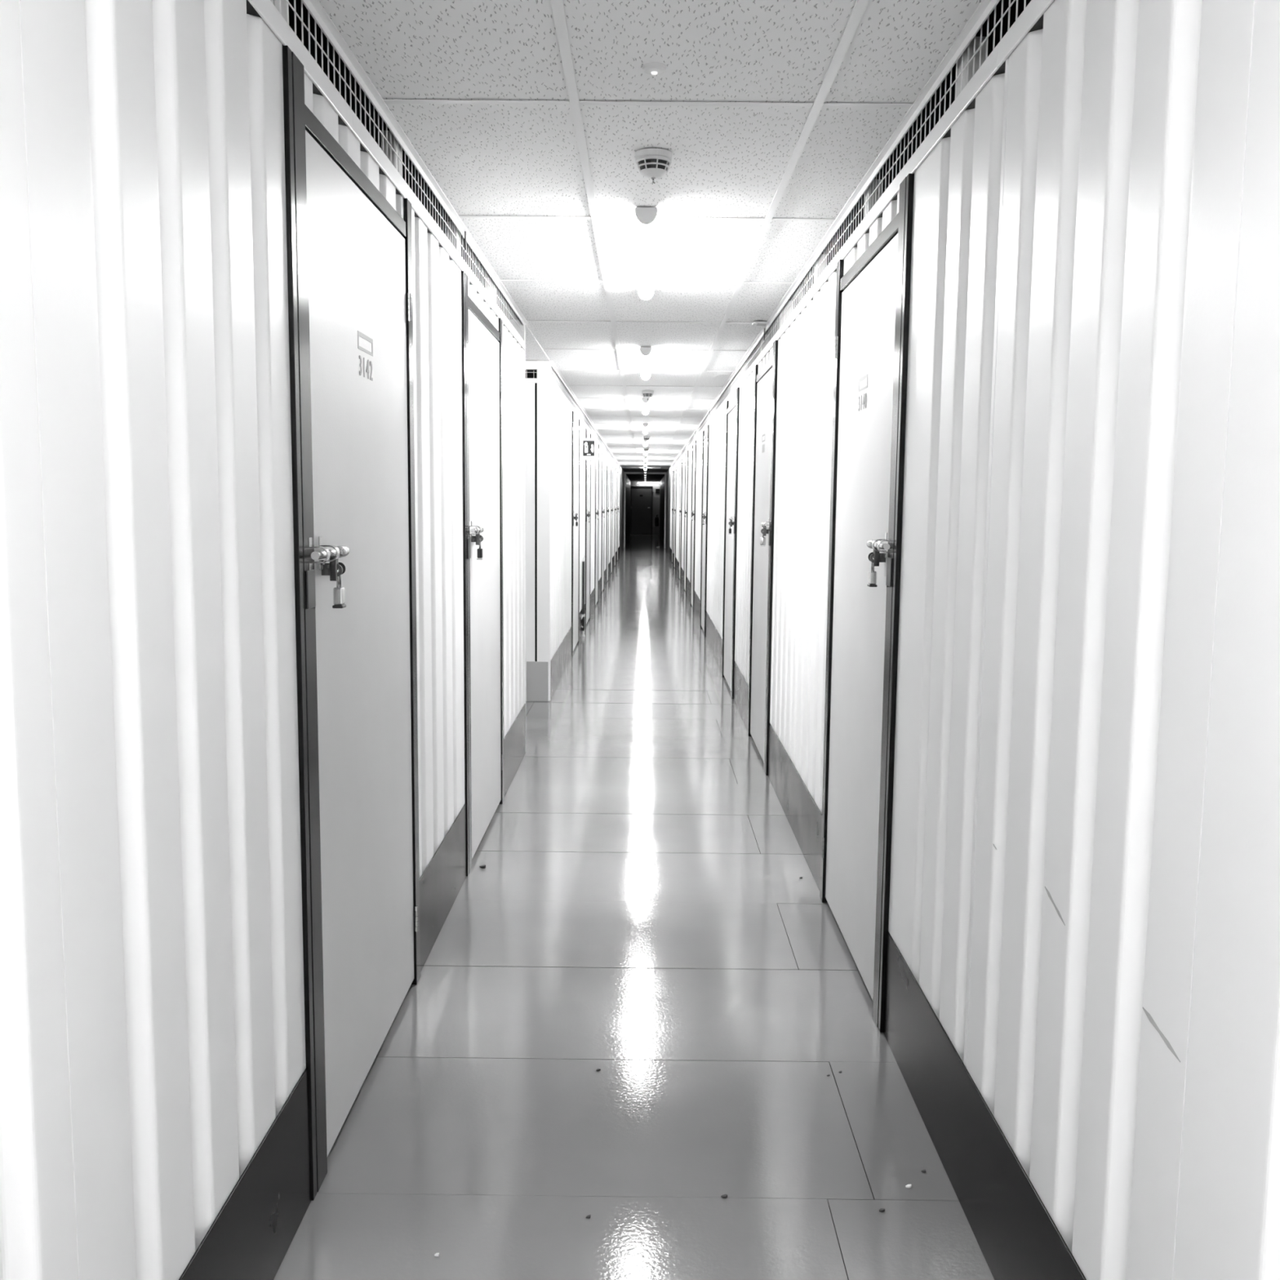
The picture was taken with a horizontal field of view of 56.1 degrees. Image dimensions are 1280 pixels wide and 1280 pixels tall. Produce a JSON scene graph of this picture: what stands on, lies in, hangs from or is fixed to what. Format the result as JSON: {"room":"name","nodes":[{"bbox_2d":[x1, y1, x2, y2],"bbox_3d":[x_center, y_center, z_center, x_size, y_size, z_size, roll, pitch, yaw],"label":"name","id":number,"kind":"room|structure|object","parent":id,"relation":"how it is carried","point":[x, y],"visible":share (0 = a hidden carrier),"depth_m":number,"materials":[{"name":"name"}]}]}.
{"room":"storage facility corridor","nodes":[
{"label":"storage facility corridor","id":0,"kind":"room"},
{"bbox_2d":[0,0,630,1279],"bbox_3d":[-1.016,-2.677,24.805,0.917,2.520,59.889,1,7,0],"label":"wall","id":1,"kind":"structure","parent":0,"point":[153,1028],"depth_m":1.69,"materials":[{"name":"white metal"}]},
{"bbox_2d":[282,44,420,1200],"bbox_3d":[-0.662,-0.038,2.897,0.098,2.243,1.167,1,7,0],"label":"door","id":2,"kind":"structure","parent":1,"relation":"in","point":[349,251],"depth_m":2.71,"materials":[{"name":"white metal"}]},
{"bbox_2d":[332,568,346,608],"bbox_3d":[-0.625,-0.110,2.491,0.022,0.088,0.031,1,7,0],"label":"padlock","id":3,"kind":"object","parent":2,"relation":"attached to","point":[339,595],"visible":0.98,"depth_m":2.48,"materials":[{"name":"silver metal"}]},
{"bbox_2d":[178,546,619,1279],"bbox_3d":[-0.622,-0.262,13.505,0.004,0.287,36.888,1,7,0],"label":"baseboard","id":4,"kind":"structure","parent":1,"relation":"attached to","point":[254,1230],"depth_m":2.27,"materials":[{"name":"black metal"}]},
{"bbox_2d":[461,271,503,875],"bbox_3d":[-0.653,-0.280,5.023,0.098,2.243,1.167,1,7,0],"label":"door","id":5,"kind":"structure","parent":1,"relation":"in","point":[481,341],"depth_m":4.92,"materials":[{"name":"white metal"}]},
{"bbox_2d":[476,538,483,559],"bbox_3d":[-0.616,-0.353,4.617,0.022,0.088,0.031,1,7,0],"label":"padlock","id":6,"kind":"object","parent":5,"relation":"attached to","point":[479,551],"visible":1,"depth_m":4.61,"materials":[{"name":"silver metal"}]},
{"bbox_2d":[571,410,580,656],"bbox_3d":[-0.624,-1.026,11.570,0.098,2.243,1.167,1,7,0],"label":"door","id":7,"kind":"structure","parent":1,"relation":"in","point":[575,427],"depth_m":11.52,"materials":[{"name":"white metal"}]},
{"bbox_2d":[585,428,591,628],"bbox_3d":[-0.614,-1.310,14.059,0.098,2.243,1.137,1,7,0],"label":"door","id":8,"kind":"structure","parent":1,"relation":"in","point":[588,462],"depth_m":14.04,"materials":[{"name":"white metal"}]},
{"bbox_2d":[582,438,595,459],"bbox_3d":[-0.539,-2.022,12.715,0.139,0.223,0.009,1,7,0],"label":"fire sign","id":9,"kind":"object","parent":1,"relation":"attached to","point":[588,444],"visible":1,"depth_m":12.71,"materials":[{"name":"white plastic"}]},
{"bbox_2d":[594,444,599,608],"bbox_3d":[-0.603,-1.597,16.583,0.098,2.243,1.117,1,7,0],"label":"door","id":10,"kind":"structure","parent":1,"relation":"in","point":[597,460],"depth_m":16.57,"materials":[{"name":"white metal"}]},
{"bbox_2d":[600,448,604,591],"bbox_3d":[-0.592,-1.875,19.017,0.098,2.243,1.117,1,7,0],"label":"door","id":11,"kind":"structure","parent":1,"relation":"in","point":[602,575],"depth_m":19.03,"materials":[{"name":"white metal"}]},
{"bbox_2d":[605,454,609,582],"bbox_3d":[-0.582,-2.141,21.352,0.098,2.243,1.117,1,7,0],"label":"door","id":12,"kind":"structure","parent":1,"relation":"in","point":[607,460],"depth_m":21.33,"materials":[{"name":"white metal"}]},
{"bbox_2d":[610,460,613,573],"bbox_3d":[-0.571,-2.430,23.886,0.098,2.243,1.117,1,7,0],"label":"door","id":13,"kind":"structure","parent":1,"relation":"in","point":[611,465],"depth_m":23.86,"materials":[{"name":"white metal"}]},
{"bbox_2d":[613,464,616,568],"bbox_3d":[-0.559,-2.752,26.717,0.098,2.243,1.117,1,7,0],"label":"door","id":14,"kind":"structure","parent":1,"relation":"in","point":[615,518],"depth_m":26.71,"materials":[{"name":"white metal"}]},
{"bbox_2d":[616,467,619,560],"bbox_3d":[-0.548,-3.035,29.201,0.098,2.243,1.117,1,7,0],"label":"door","id":15,"kind":"structure","parent":1,"relation":"in","point":[618,508],"depth_m":29.30,"materials":[{"name":"white metal"}]},
{"bbox_2d":[510,321,525,703],"bbox_3d":[-2.307,-0.566,6.715,3.332,2.398,0.049,1,7,0],"label":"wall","id":16,"kind":"structure","parent":0,"point":[519,322],"depth_m":6.65,"materials":[{"name":"white metal"}]},
{"bbox_2d":[525,360,551,701],"bbox_3d":[-2.299,-0.783,8.626,3.332,2.398,0.322,1,7,0],"label":"wall","id":17,"kind":"structure","parent":0,"point":[538,373],"depth_m":8.48,"materials":[{"name":"white metal"}]},
{"bbox_2d":[273,534,994,1279],"bbox_3d":[-1.507,-1.401,24.959,4.800,0.060,59.900,1,7,0],"label":"floor","id":18,"kind":"structure","parent":0,"point":[640,912],"depth_m":3.15,"materials":[{"name":"grey"}]},
{"bbox_2d":[581,555,585,636],"bbox_3d":[-0.615,-0.466,12.758,0.060,0.862,0.087,1,7,0],"label":"upright post","id":19,"kind":"object","parent":18,"relation":"on","point":[583,559],"visible":0.78,"depth_m":12.77,"materials":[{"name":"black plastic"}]},
{"bbox_2d":[623,471,666,548],"bbox_3d":[0.158,-4.110,38.009,1.331,2.396,0.060,1,7,0],"label":"frame","id":20,"kind":"object","parent":18,"relation":"on","point":[625,473],"visible":0.9,"depth_m":37.93,"materials":[{"name":"black metal"}]},
{"bbox_2d":[720,1194,727,1198],"bbox_3d":[0.174,1.145,2.472,0.013,0.006,0.008,1,7,0],"label":"scrap","id":21,"kind":"object","parent":18,"relation":"on","point":[724,1196],"visible":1,"depth_m":2.47,"materials":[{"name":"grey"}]},
{"bbox_2d":[630,480,661,534],"bbox_3d":[0.233,-6.060,54.589,3.400,2.520,0.050,1,7,0],"label":"wall","id":22,"kind":"structure","parent":0,"point":[655,500],"depth_m":54.54,"materials":[{"name":"black paint"}]},
{"bbox_2d":[630,485,653,534],"bbox_3d":[0.067,-5.891,54.538,1.006,2.189,0.090,1,7,0],"label":"door","id":23,"kind":"structure","parent":22,"relation":"in","point":[641,497],"depth_m":54.56,"materials":[{"name":"black metal"}]},
{"bbox_2d":[637,482,659,484],"bbox_3d":[0.393,-7.114,54.368,0.980,0.064,0.148,1,7,0],"label":"tube light","id":24,"kind":"object","parent":22,"relation":"attached to","point":[637,482],"visible":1,"depth_m":54.29,"materials":[{"name":"white plastic"}]},
{"bbox_2d":[653,515,659,527],"bbox_3d":[0.734,-5.410,54.535,0.295,0.550,0.199,1,7,0],"label":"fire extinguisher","id":25,"kind":"object","parent":22,"relation":"attached to","point":[656,519],"visible":1,"depth_m":54.46,"materials":[{"name":"black metal"}]},
{"bbox_2d":[288,0,1031,481],"bbox_3d":[-1.019,-3.879,24.674,5.672,0.182,59.900,1,7,0],"label":"ceiling","id":26,"kind":"structure","parent":0,"point":[526,122],"depth_m":3.29,"materials":[{"name":"white tile"}]},
{"bbox_2d":[642,422,648,434],"bbox_3d":[0.070,-2.722,15.481,0.075,0.054,1.520,1,7,0],"label":"light","id":27,"kind":"object","parent":26,"relation":"attached to","point":[645,425],"visible":1,"depth_m":15.06,"materials":[{"name":"white plastic"}]},
{"bbox_2d":[643,438,647,446],"bbox_3d":[0.086,-3.129,19.058,0.075,0.054,1.520,1,7,0],"label":"light","id":28,"kind":"object","parent":26,"relation":"attached to","point":[645,442],"visible":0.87,"depth_m":18.81,"materials":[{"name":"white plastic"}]},
{"bbox_2d":[640,346,651,380],"bbox_3d":[0.039,-1.907,8.328,0.075,0.054,1.520,1,7,0],"label":"light","id":29,"kind":"object","parent":26,"relation":"attached to","point":[645,352],"visible":1,"depth_m":8.00,"materials":[{"name":"white plastic"}]},
{"bbox_2d":[641,397,649,414],"bbox_3d":[0.055,-2.314,11.904,0.075,0.054,1.520,1,7,0],"label":"light","id":30,"kind":"object","parent":26,"relation":"attached to","point":[645,403],"visible":0.95,"depth_m":11.62,"materials":[{"name":"white plastic"}]},
{"bbox_2d":[635,207,657,300],"bbox_3d":[0.024,-1.499,4.751,0.075,0.054,1.520,1,7,0],"label":"light","id":31,"kind":"object","parent":26,"relation":"attached to","point":[646,217],"visible":1,"depth_m":4.44,"materials":[{"name":"white plastic"}]},
{"bbox_2d":[643,447,649,451],"bbox_3d":[0.115,-3.370,21.275,0.104,0.084,0.104,1,7,0],"label":"smoke detector","id":32,"kind":"object","parent":26,"relation":"attached to","point":[646,449],"visible":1,"depth_m":21.24,"materials":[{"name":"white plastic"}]},
{"bbox_2d":[643,435,650,441],"bbox_3d":[0.100,-2.962,17.698,0.104,0.084,0.104,1,7,0],"label":"smoke detector","id":33,"kind":"object","parent":26,"relation":"attached to","point":[646,438],"visible":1,"depth_m":17.66,"materials":[{"name":"white plastic"}]},
{"bbox_2d":[641,390,653,400],"bbox_3d":[0.069,-2.147,10.544,0.104,0.084,0.104,1,7,0],"label":"smoke detector","id":34,"kind":"object","parent":26,"relation":"attached to","point":[647,394],"visible":1,"depth_m":10.51,"materials":[{"name":"white plastic"}]},
{"bbox_2d":[642,393,653,396],"bbox_3d":[0.069,-2.150,10.544,0.096,0.027,0.096,1,7,0],"label":"vent","id":35,"kind":"object","parent":34,"relation":"attached to","point":[644,394],"depth_m":10.51,"materials":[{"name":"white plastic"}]},
{"bbox_2d":[635,147,671,184],"bbox_3d":[0.038,-1.332,3.391,0.104,0.084,0.104,1,7,0],"label":"smoke detector","id":36,"kind":"object","parent":26,"relation":"attached to","point":[653,163],"visible":1,"depth_m":3.36,"materials":[{"name":"white plastic"}]},
{"bbox_2d":[636,158,670,173],"bbox_3d":[0.038,-1.335,3.391,0.096,0.027,0.096,1,7,0],"label":"vent","id":37,"kind":"object","parent":36,"relation":"attached to","point":[646,166],"depth_m":3.36,"materials":[{"name":"white plastic"}]},
{"bbox_2d":[642,62,666,75],"bbox_3d":[0.032,-1.292,2.721,0.054,0.017,0.054,1,7,0],"label":"ceiling sensor","id":38,"kind":"object","parent":26,"relation":"attached to","point":[651,68],"visible":1,"depth_m":2.71,"materials":[{"name":"white plastic"}]},
{"bbox_2d":[751,321,767,325],"bbox_3d":[0.645,-1.710,6.490,0.075,0.011,0.090,1,7,0],"label":"bracket","id":39,"kind":"object","parent":26,"relation":"attached to","point":[757,323],"visible":1,"depth_m":6.46,"materials":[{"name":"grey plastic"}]},
{"bbox_2d":[659,0,1279,1279],"bbox_3d":[1.220,-2.655,24.798,0.917,2.520,59.889,1,7,0],"label":"wall","id":40,"kind":"structure","parent":0,"point":[1085,879],"depth_m":1.80,"materials":[{"name":"white metal"}]},
{"bbox_2d":[671,467,674,562],"bbox_3d":[0.783,-2.932,28.402,0.098,2.243,1.117,1,7,0],"label":"door","id":41,"kind":"structure","parent":40,"relation":"in","point":[673,480],"depth_m":28.50,"materials":[{"name":"white metal"}]},
{"bbox_2d":[673,464,676,568],"bbox_3d":[0.774,-2.671,26.117,0.098,2.243,1.117,1,7,0],"label":"door","id":42,"kind":"structure","parent":40,"relation":"in","point":[675,477],"depth_m":26.23,"materials":[{"name":"white metal"}]},
{"bbox_2d":[678,457,682,582],"bbox_3d":[0.757,-2.218,22.143,0.098,2.243,1.117,1,7,0],"label":"door","id":43,"kind":"structure","parent":40,"relation":"in","point":[681,463],"depth_m":22.14,"materials":[{"name":"white metal"}]},
{"bbox_2d":[683,449,688,595],"bbox_3d":[0.744,-1.887,19.232,0.098,2.243,1.117,1,7,0],"label":"door","id":44,"kind":"structure","parent":40,"relation":"in","point":[686,455],"depth_m":19.30,"materials":[{"name":"white metal"}]},
{"bbox_2d":[689,440,696,611],"bbox_3d":[0.732,-1.556,16.330,0.098,2.243,1.117,1,7,0],"label":"door","id":45,"kind":"structure","parent":40,"relation":"in","point":[694,450],"depth_m":16.36,"materials":[{"name":"white metal"}]},
{"bbox_2d":[699,424,709,637],"bbox_3d":[0.718,-1.206,13.255,0.098,2.243,1.107,1,7,0],"label":"door","id":46,"kind":"structure","parent":40,"relation":"in","point":[705,437],"depth_m":13.25,"materials":[{"name":"white metal"}]},
{"bbox_2d":[721,386,739,698],"bbox_3d":[0.701,-0.748,9.241,0.098,2.243,1.187,1,7,0],"label":"door","id":47,"kind":"structure","parent":40,"relation":"in","point":[733,411],"depth_m":9.20,"materials":[{"name":"white metal"}]},
{"bbox_2d":[747,340,777,775],"bbox_3d":[0.690,-0.465,6.752,0.098,2.243,1.137,1,7,0],"label":"door","id":48,"kind":"structure","parent":40,"relation":"in","point":[765,381],"depth_m":6.69,"materials":[{"name":"white metal"}]},
{"bbox_2d":[760,531,765,546],"bbox_3d":[0.653,-0.539,6.362,0.031,0.088,0.031,1,7,0],"label":"padlock","id":49,"kind":"object","parent":48,"relation":"attached to","point":[762,540],"visible":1,"depth_m":6.35,"materials":[{"name":"silver metal"}]},
{"bbox_2d":[819,173,914,1032],"bbox_3d":[0.677,-0.115,3.682,0.098,2.243,1.127,1,7,0],"label":"door","id":50,"kind":"structure","parent":40,"relation":"in","point":[872,314],"depth_m":3.56,"materials":[{"name":"white metal"}]},
{"bbox_2d":[867,555,877,586],"bbox_3d":[0.639,-0.190,3.297,0.022,0.088,0.031,1,7,0],"label":"padlock","id":51,"kind":"object","parent":50,"relation":"attached to","point":[872,574],"visible":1,"depth_m":3.29,"materials":[{"name":"silver metal"}]},
{"bbox_2d":[669,546,1086,1279],"bbox_3d":[0.706,-0.249,13.501,0.004,0.287,36.888,1,7,0],"label":"baseboard","id":52,"kind":"structure","parent":40,"relation":"attached to","point":[1017,1237],"depth_m":2.51,"materials":[{"name":"black metal"}]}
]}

